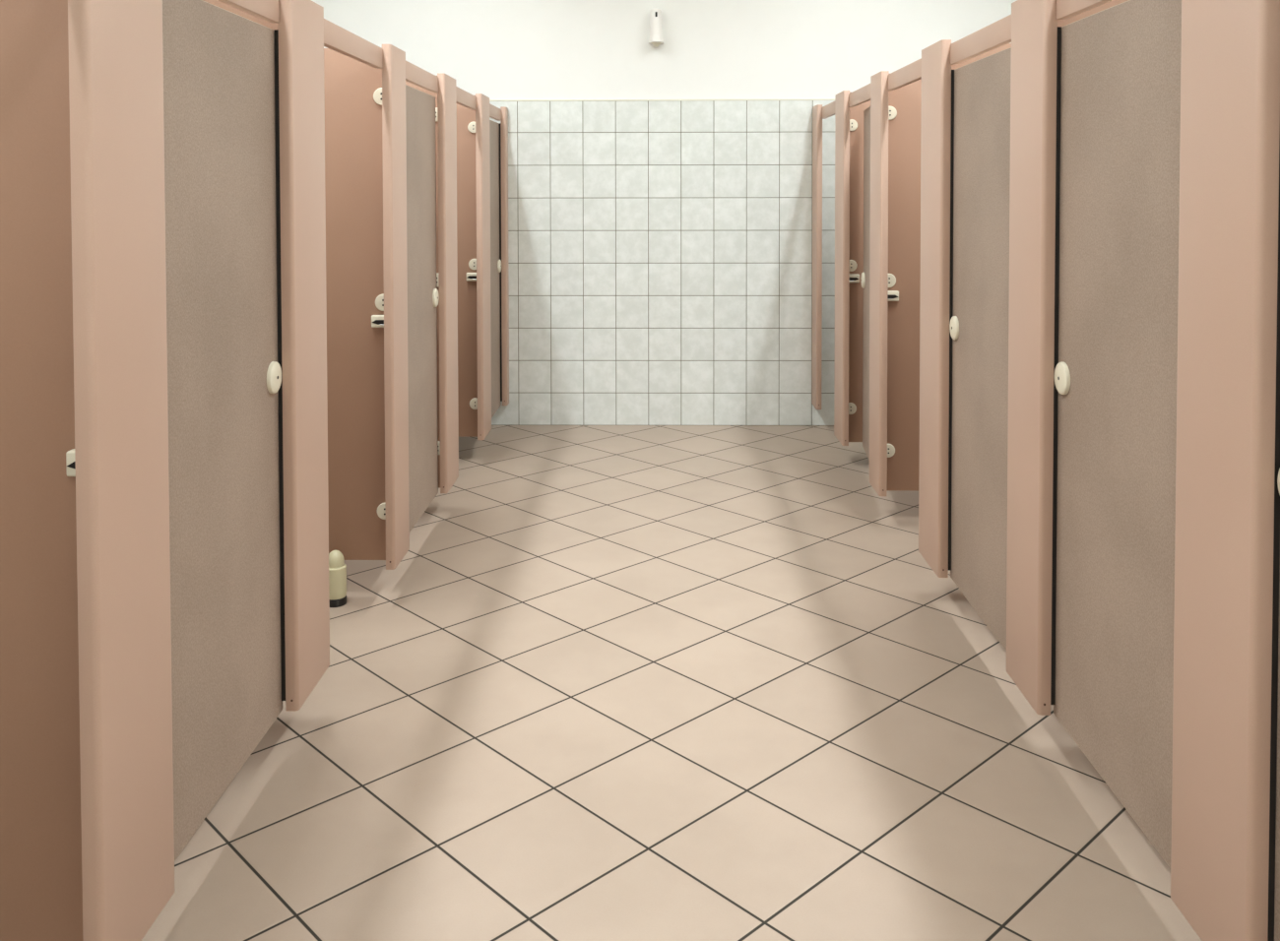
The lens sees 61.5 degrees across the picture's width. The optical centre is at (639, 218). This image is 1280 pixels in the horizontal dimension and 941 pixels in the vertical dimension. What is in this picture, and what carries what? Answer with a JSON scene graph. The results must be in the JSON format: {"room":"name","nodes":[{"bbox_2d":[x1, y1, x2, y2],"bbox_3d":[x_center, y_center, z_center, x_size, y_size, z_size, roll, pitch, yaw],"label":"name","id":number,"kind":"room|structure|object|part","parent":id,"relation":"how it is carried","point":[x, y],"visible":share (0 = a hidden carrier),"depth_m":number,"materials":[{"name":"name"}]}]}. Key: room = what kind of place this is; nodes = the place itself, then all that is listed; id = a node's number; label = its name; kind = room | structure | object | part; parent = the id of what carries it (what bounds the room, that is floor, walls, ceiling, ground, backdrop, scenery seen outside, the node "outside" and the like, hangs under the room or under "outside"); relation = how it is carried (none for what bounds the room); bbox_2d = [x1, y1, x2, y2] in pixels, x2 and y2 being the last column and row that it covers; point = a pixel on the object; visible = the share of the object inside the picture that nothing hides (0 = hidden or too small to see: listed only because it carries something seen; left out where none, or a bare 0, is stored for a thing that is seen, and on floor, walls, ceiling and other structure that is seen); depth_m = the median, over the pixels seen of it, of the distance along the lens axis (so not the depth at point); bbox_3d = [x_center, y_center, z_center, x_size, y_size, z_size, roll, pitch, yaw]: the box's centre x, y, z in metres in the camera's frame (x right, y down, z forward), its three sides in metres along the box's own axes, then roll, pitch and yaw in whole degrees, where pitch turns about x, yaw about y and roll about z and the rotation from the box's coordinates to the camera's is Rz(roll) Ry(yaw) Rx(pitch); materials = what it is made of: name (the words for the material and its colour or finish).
{"room":"public restroom","nodes":[
{"label":"public restroom","id":0,"kind":"room"},
{"bbox_2d":[311,0,1017,425],"bbox_3d":[0.121,-0.624,6.616,4.490,3.780,0.150,0,2,1],"label":"wall","id":1,"kind":"structure","parent":0,"point":[660,252],"depth_m":6.56,"materials":[{"name":"tile"}]},
{"bbox_2d":[648,8,663,47],"bbox_3d":[0.099,-1.153,6.482,0.092,0.234,0.105,0,2,1],"label":"air freshener","id":2,"kind":"object","parent":1,"relation":"attached to","point":[656,15],"visible":1,"depth_m":6.45,"materials":[{"name":"white plastic"}]},
{"bbox_2d":[489,98,834,101],"bbox_3d":[0.120,-0.723,6.541,4.490,0.012,0.010,0,2,1],"label":"trim","id":3,"kind":"structure","parent":1,"relation":"attached to","point":[633,98],"depth_m":6.54,"materials":[{"name":"beige tile"}]},
{"bbox_2d":[141,425,1201,940],"bbox_3d":[0.056,1.445,2.019,4.690,0.100,9.357,0,2,1],"label":"floor","id":4,"kind":"structure","parent":0,"point":[610,682],"depth_m":2.82,"materials":[{"name":"tile"}]},
{"bbox_2d":[0,0,174,940],"bbox_3d":[-1.538,0.442,1.369,1.316,1.948,1.268,0,2,1],"label":"stall","id":5,"kind":"object","parent":4,"relation":"on","point":[87,840],"visible":1,"depth_m":1.85,"materials":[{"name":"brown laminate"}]},
{"bbox_3d":[-1.547,0.364,1.870,1.284,1.820,0.022,0,2,1],"label":"divider panel","id":6,"kind":"part","parent":5,"relation":"part of","materials":[{"name":"pink laminate"}]},
{"bbox_3d":[-0.888,0.359,1.858,0.032,1.807,0.268,0,2,1],"label":"post","id":7,"kind":"part","parent":5,"relation":"part of","materials":[{"name":"pink laminate"}]},
{"bbox_2d":[162,0,329,860],"bbox_3d":[-1.521,0.411,2.477,1.316,1.948,0.972,0,2,1],"label":"stall","id":8,"kind":"object","parent":4,"relation":"on","point":[244,93],"visible":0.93,"depth_m":2.44,"materials":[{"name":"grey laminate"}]},
{"bbox_3d":[-1.533,0.337,2.824,1.284,1.820,0.022,0,2,1],"label":"divider panel","id":9,"kind":"part","parent":8,"relation":"part of","materials":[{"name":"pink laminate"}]},
{"bbox_3d":[-0.907,-0.508,2.312,0.024,0.069,0.686,0,2,1],"label":"head rail","id":10,"kind":"part","parent":8,"relation":"part of","materials":[{"name":"pink laminate"}]},
{"bbox_3d":[-0.875,0.333,2.815,0.032,1.807,0.273,0,2,1],"label":"post","id":11,"kind":"part","parent":8,"relation":"part of","materials":[{"name":"pink laminate"}]},
{"bbox_2d":[328,550,346,607],"bbox_3d":[-1.065,1.254,3.764,0.075,0.188,0.075,0,2,1],"label":"toilet brush holder","id":12,"kind":"object","parent":4,"relation":"on","point":[337,566],"visible":0.88,"depth_m":3.73,"materials":[{"name":"beige plastic"}]},
{"bbox_3d":[-1.066,1.188,3.763,0.059,0.054,0.059,0,2,1],"label":"lid","id":13,"kind":"part","parent":12,"relation":"part of","materials":[{"name":"beige plastic"}]},
{"bbox_2d":[323,18,409,570],"bbox_3d":[-1.508,0.384,3.420,1.316,1.948,0.999,0,2,1],"label":"stall","id":14,"kind":"object","parent":4,"relation":"on","point":[364,82],"visible":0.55,"depth_m":3.80,"materials":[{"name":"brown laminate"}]},
{"bbox_3d":[-0.892,-0.535,3.294,0.024,0.069,0.731,0,2,1],"label":"head rail","id":15,"kind":"part","parent":14,"relation":"part of","materials":[{"name":"pink laminate"}]},
{"bbox_3d":[-1.518,0.309,3.829,1.284,1.820,0.022,0,2,1],"label":"divider panel","id":16,"kind":"part","parent":14,"relation":"part of","materials":[{"name":"pink laminate"}]},
{"bbox_3d":[-0.860,0.305,3.796,0.032,1.807,0.225,0,2,1],"label":"post","id":17,"kind":"part","parent":14,"relation":"part of","materials":[{"name":"pink laminate"}]},
{"bbox_2d":[405,61,458,531],"bbox_3d":[-1.493,0.357,4.405,1.316,1.948,0.997,0,2,1],"label":"stall","id":18,"kind":"object","parent":4,"relation":"on","point":[430,98],"visible":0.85,"depth_m":4.54,"materials":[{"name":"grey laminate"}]},
{"bbox_3d":[-0.879,-0.561,4.237,0.024,0.069,0.704,0,2,1],"label":"head rail","id":19,"kind":"part","parent":18,"relation":"part of","materials":[{"name":"pink laminate"}]},
{"bbox_3d":[-0.890,0.343,4.264,0.020,1.710,0.732,0,2,1],"label":"door","id":20,"kind":"part","parent":18,"relation":"part of","materials":[{"name":"grey laminate"}]},
{"bbox_3d":[-1.504,0.283,4.758,1.284,1.820,0.022,0,2,1],"label":"divider panel","id":21,"kind":"part","parent":18,"relation":"part of","materials":[{"name":"laminate"}]},
{"bbox_3d":[-0.846,0.278,4.753,0.032,1.807,0.280,0,2,1],"label":"post","id":22,"kind":"part","parent":18,"relation":"part of","materials":[{"name":"pink laminate"}]},
{"bbox_2d":[455,86,491,440],"bbox_3d":[-1.479,0.330,5.369,1.316,1.948,1.014,0,2,1],"label":"stall","id":23,"kind":"object","parent":4,"relation":"on","point":[473,111],"visible":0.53,"depth_m":5.71,"materials":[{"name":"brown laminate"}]},
{"bbox_3d":[-0.864,-0.589,5.219,0.024,0.069,0.699,0,2,1],"label":"head rail","id":24,"kind":"part","parent":23,"relation":"part of","materials":[{"name":"pink laminate"}]},
{"bbox_3d":[-1.490,0.255,5.738,1.284,1.820,0.022,0,2,1],"label":"divider panel","id":25,"kind":"part","parent":23,"relation":"part of","materials":[{"name":"pink laminate"}]},
{"bbox_3d":[-0.832,0.251,5.728,0.032,1.807,0.272,0,2,1],"label":"post","id":26,"kind":"part","parent":23,"relation":"part of","materials":[{"name":"pink laminate"}]},
{"bbox_2d":[489,103,509,417],"bbox_3d":[-0.855,0.238,6.215,0.093,1.809,0.726,0,2,1],"label":"stall","id":27,"kind":"object","parent":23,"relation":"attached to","point":[498,132],"visible":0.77,"depth_m":6.46,"materials":[{"name":"pink laminate"}]},
{"bbox_3d":[-0.862,0.289,6.177,0.020,1.710,0.647,0,2,1],"label":"door","id":28,"kind":"part","parent":27,"relation":"part of","materials":[{"name":"grey laminate"}]},
{"bbox_3d":[-0.851,-0.615,6.150,0.024,0.069,0.619,0,2,1],"label":"head rail","id":29,"kind":"part","parent":27,"relation":"part of","materials":[{"name":"pink laminate"}]},
{"bbox_3d":[-0.820,0.229,6.531,0.032,1.807,0.094,0,2,1],"label":"post","id":30,"kind":"part","parent":27,"relation":"part of","materials":[{"name":"pink laminate"}]},
{"bbox_2d":[811,101,834,409],"bbox_3d":[1.395,0.238,6.107,0.710,1.809,0.876,0,2,1],"label":"stall","id":31,"kind":"object","parent":4,"relation":"on","point":[819,112],"visible":0.16,"depth_m":6.37,"materials":[{"name":"pink laminate"}]},
{"bbox_3d":[1.061,0.228,6.453,0.032,1.807,0.194,0,2,1],"label":"post","id":32,"kind":"part","parent":31,"relation":"part of","materials":[{"name":"pink laminate"}]},
{"bbox_3d":[1.077,-0.614,6.012,0.024,0.069,0.639,0,2,1],"label":"head rail","id":33,"kind":"part","parent":31,"relation":"part of","materials":[{"name":"pink laminate"}]},
{"bbox_2d":[833,83,870,460],"bbox_3d":[1.685,0.328,5.236,1.316,1.948,0.946,0,2,1],"label":"stall","id":34,"kind":"object","parent":4,"relation":"on","point":[852,109],"visible":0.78,"depth_m":5.54,"materials":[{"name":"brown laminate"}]},
{"bbox_3d":[1.048,0.252,5.585,0.032,1.807,0.262,0,2,1],"label":"post","id":35,"kind":"part","parent":34,"relation":"part of","materials":[{"name":"pink laminate"}]},
{"bbox_3d":[1.706,0.255,5.581,1.284,1.820,0.022,0,2,1],"label":"divider panel","id":36,"kind":"part","parent":34,"relation":"part of","materials":[{"name":"pink laminate"}]},
{"bbox_3d":[1.064,-0.589,5.096,0.024,0.069,0.669,0,2,1],"label":"head rail","id":37,"kind":"part","parent":34,"relation":"part of","materials":[{"name":"pink laminate"}]},
{"bbox_3d":[1.109,0.316,5.120,0.020,1.710,0.697,0,2,6],"label":"door","id":38,"kind":"part","parent":34,"relation":"part of","materials":[{"name":"grey laminate"}]},
{"bbox_2d":[868,58,921,496],"bbox_3d":[1.672,0.354,4.302,1.316,1.948,0.952,0,2,1],"label":"stall","id":39,"kind":"object","parent":4,"relation":"on","point":[895,96],"visible":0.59,"depth_m":4.67,"materials":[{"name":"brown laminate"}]},
{"bbox_3d":[1.035,0.278,4.670,0.032,1.807,0.230,0,2,1],"label":"post","id":40,"kind":"part","parent":39,"relation":"part of","materials":[{"name":"pink laminate"}]},
{"bbox_3d":[1.693,0.280,4.681,1.284,1.820,0.022,0,2,1],"label":"divider panel","id":41,"kind":"part","parent":39,"relation":"part of","materials":[{"name":"pink laminate"}]},
{"bbox_3d":[1.051,-0.563,4.191,0.024,0.069,0.679,0,2,1],"label":"head rail","id":42,"kind":"part","parent":39,"relation":"part of","materials":[{"name":"pink laminate"}]},
{"bbox_2d":[918,14,1011,650],"bbox_3d":[1.658,0.380,3.378,1.316,1.948,0.981,0,2,1],"label":"stall","id":43,"kind":"object","parent":4,"relation":"on","point":[965,134],"visible":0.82,"depth_m":3.44,"materials":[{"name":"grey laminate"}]},
{"bbox_3d":[1.021,0.304,3.735,0.032,1.807,0.280,0,2,1],"label":"post","id":44,"kind":"part","parent":43,"relation":"part of","materials":[{"name":"pink laminate"}]},
{"bbox_3d":[1.037,-0.536,3.227,0.024,0.069,0.688,0,2,1],"label":"head rail","id":45,"kind":"part","parent":43,"relation":"part of","materials":[{"name":"pink laminate"}]},
{"bbox_3d":[1.051,0.368,3.253,0.020,1.710,0.716,0,2,1],"label":"door","id":46,"kind":"part","parent":43,"relation":"part of","materials":[{"name":"grey laminate"}]},
{"bbox_3d":[1.679,0.307,3.722,1.284,1.820,0.022,0,2,1],"label":"divider panel","id":47,"kind":"part","parent":43,"relation":"part of","materials":[{"name":"pink laminate"}]},
{"bbox_2d":[1006,0,1181,867],"bbox_3d":[1.644,0.407,2.425,1.316,1.948,0.949,0,2,1],"label":"stall","id":48,"kind":"object","parent":4,"relation":"on","point":[1095,85],"visible":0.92,"depth_m":2.43,"materials":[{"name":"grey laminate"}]},
{"bbox_3d":[1.007,0.331,2.779,0.032,1.807,0.256,0,2,1],"label":"post","id":49,"kind":"part","parent":48,"relation":"part of","materials":[{"name":"pink laminate"}]},
{"bbox_3d":[1.023,-0.510,2.286,0.024,0.069,0.680,0,2,1],"label":"head rail","id":50,"kind":"part","parent":48,"relation":"part of","materials":[{"name":"pink laminate"}]},
{"bbox_3d":[1.665,0.333,2.777,1.284,1.820,0.022,0,2,1],"label":"divider panel","id":51,"kind":"part","parent":48,"relation":"part of","materials":[{"name":"pink laminate"}]},
{"bbox_2d":[1170,0,1279,940],"bbox_3d":[1.628,0.438,1.326,1.316,1.948,1.274,0,2,1],"label":"stall","id":52,"kind":"object","parent":4,"relation":"on","point":[1225,861],"visible":1,"depth_m":1.78,"materials":[{"name":"pink laminate"}]},
{"bbox_3d":[1.023,0.421,1.343,0.020,1.710,0.756,0,2,1],"label":"door","id":53,"kind":"part","parent":52,"relation":"part of","materials":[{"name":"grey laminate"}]}
]}

